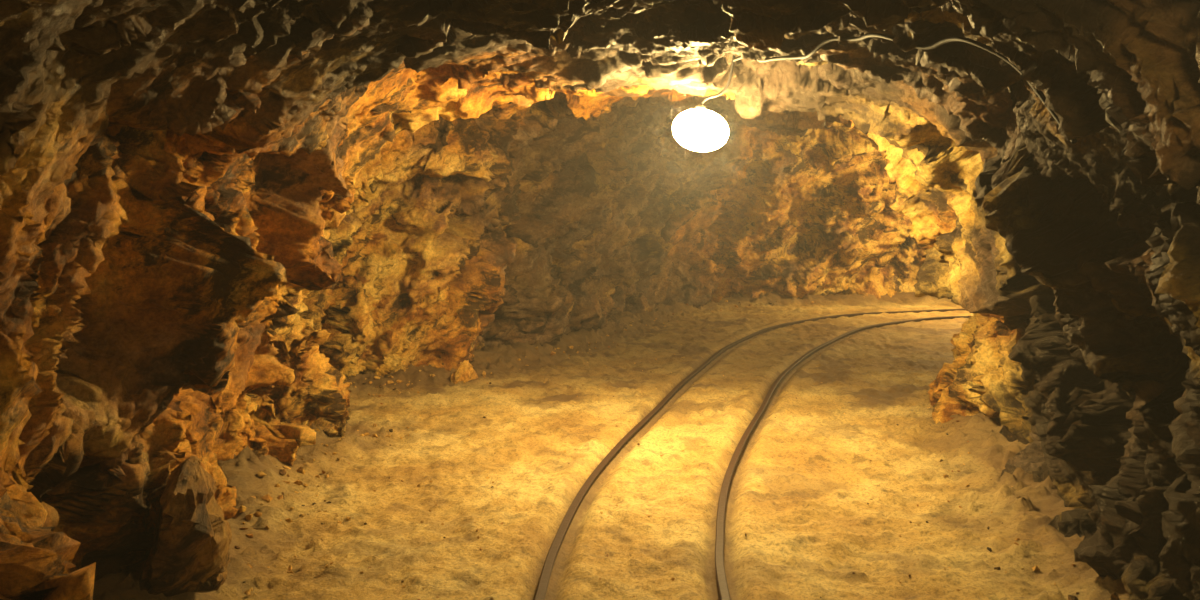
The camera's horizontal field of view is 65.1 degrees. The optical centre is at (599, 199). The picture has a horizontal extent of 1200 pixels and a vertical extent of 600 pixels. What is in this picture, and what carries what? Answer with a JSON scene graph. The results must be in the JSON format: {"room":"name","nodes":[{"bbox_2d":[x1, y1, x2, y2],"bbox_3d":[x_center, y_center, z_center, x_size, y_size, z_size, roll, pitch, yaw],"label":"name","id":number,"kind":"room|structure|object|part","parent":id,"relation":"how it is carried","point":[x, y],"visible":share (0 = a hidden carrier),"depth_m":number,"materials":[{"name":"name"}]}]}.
{"room":"underground passage","nodes":[
{"label":"underground passage","id":0,"kind":"room"},
{"bbox_2d":[0,0,676,599],"bbox_3d":[-1.582,0.229,5.176,3.195,3.420,15.416,0,0,9],"label":"wall","id":1,"kind":"structure","parent":0,"point":[217,216],"depth_m":4.09,"materials":[{"name":"brown stone"}]},
{"bbox_2d":[93,290,1128,599],"bbox_3d":[4.475,1.525,6.725,15.350,0.278,18.450,0,0,0],"label":"floor","id":2,"kind":"structure","parent":0,"point":[805,557],"depth_m":5.32,"materials":[{"name":"beige soil"}]},
{"bbox_2d":[139,455,231,596],"bbox_3d":[-1.676,1.341,3.751,0.411,0.645,0.330,0,0,24],"label":"boulder","id":3,"kind":"object","parent":2,"relation":"on","point":[189,552],"visible":0.97,"depth_m":3.64,"materials":[{"name":"brown stone"}]},
{"bbox_2d":[451,360,478,383],"bbox_3d":[-1.183,1.544,8.163,0.165,0.328,0.300,0,0,37],"label":"boulder","id":4,"kind":"object","parent":2,"relation":"on","point":[465,372],"visible":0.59,"depth_m":8.09,"materials":[{"name":"brown stone"}]},
{"bbox_2d":[226,298,1118,599],"bbox_3d":[0.402,1.555,8.378,4.998,0.190,12.885,0,0,9],"label":"rubble","id":5,"kind":"object","parent":2,"relation":"on","point":[268,498],"visible":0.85,"depth_m":5.15,"materials":[{"name":"brown stone"}]},
{"bbox_2d":[534,309,968,599],"bbox_3d":[2.444,1.630,6.881,5.427,0.110,18.236,0,0,30],"label":"railway track","id":6,"kind":"object","parent":2,"relation":"on","point":[545,576],"visible":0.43,"depth_m":5.86,"materials":[{"name":"metal"}]},
{"bbox_3d":[2.795,1.630,6.533,4.472,0.110,17.206,0,0,30],"label":"rail","id":7,"kind":"part","parent":6,"relation":"part of","materials":[{"name":"metal"}]},
{"bbox_2d":[295,0,1021,136],"bbox_3d":[3.288,-1.339,7.401,9.103,1.665,21.170,0,0,38],"label":"ceiling","id":8,"kind":"structure","parent":0,"point":[485,55],"depth_m":5.00,"materials":[{"name":"brown stone"}]},
{"bbox_2d":[672,55,734,151],"bbox_3d":[0.620,-0.595,5.800,0.346,0.593,0.348,0,0,-28],"label":"lamp","id":9,"kind":"object","parent":8,"relation":"hanging from","point":[700,129],"visible":1,"depth_m":5.68,"materials":[{"name":"white glass"}]},
{"bbox_3d":[0.620,-0.429,5.800,0.350,0.258,0.350,10,0,0],"label":"frosted globe","id":10,"kind":"part","parent":9,"relation":"part of"},
{"bbox_2d":[733,33,1076,143],"bbox_3d":[1.270,-0.537,4.553,0.070,0.673,2.562,0,0,-20],"label":"cable","id":11,"kind":"object","parent":8,"relation":"hanging from","point":[1039,93],"visible":0.77,"depth_m":4.12,"materials":[{"name":"white plastic"}]},
{"bbox_2d":[625,115,925,313],"bbox_3d":[5.987,0.051,14.273,12.128,3.809,3.102,0,0,-11],"label":"wall","id":12,"kind":"structure","parent":0,"point":[753,214],"depth_m":14.43,"materials":[{"name":"brown stone"}]},
{"bbox_2d":[838,0,1199,599],"bbox_3d":[4.718,0.084,5.819,6.390,3.818,17.338,0,0,37],"label":"wall","id":13,"kind":"structure","parent":0,"point":[1076,266],"depth_m":3.94,"materials":[{"name":"brown stone"}]}
]}

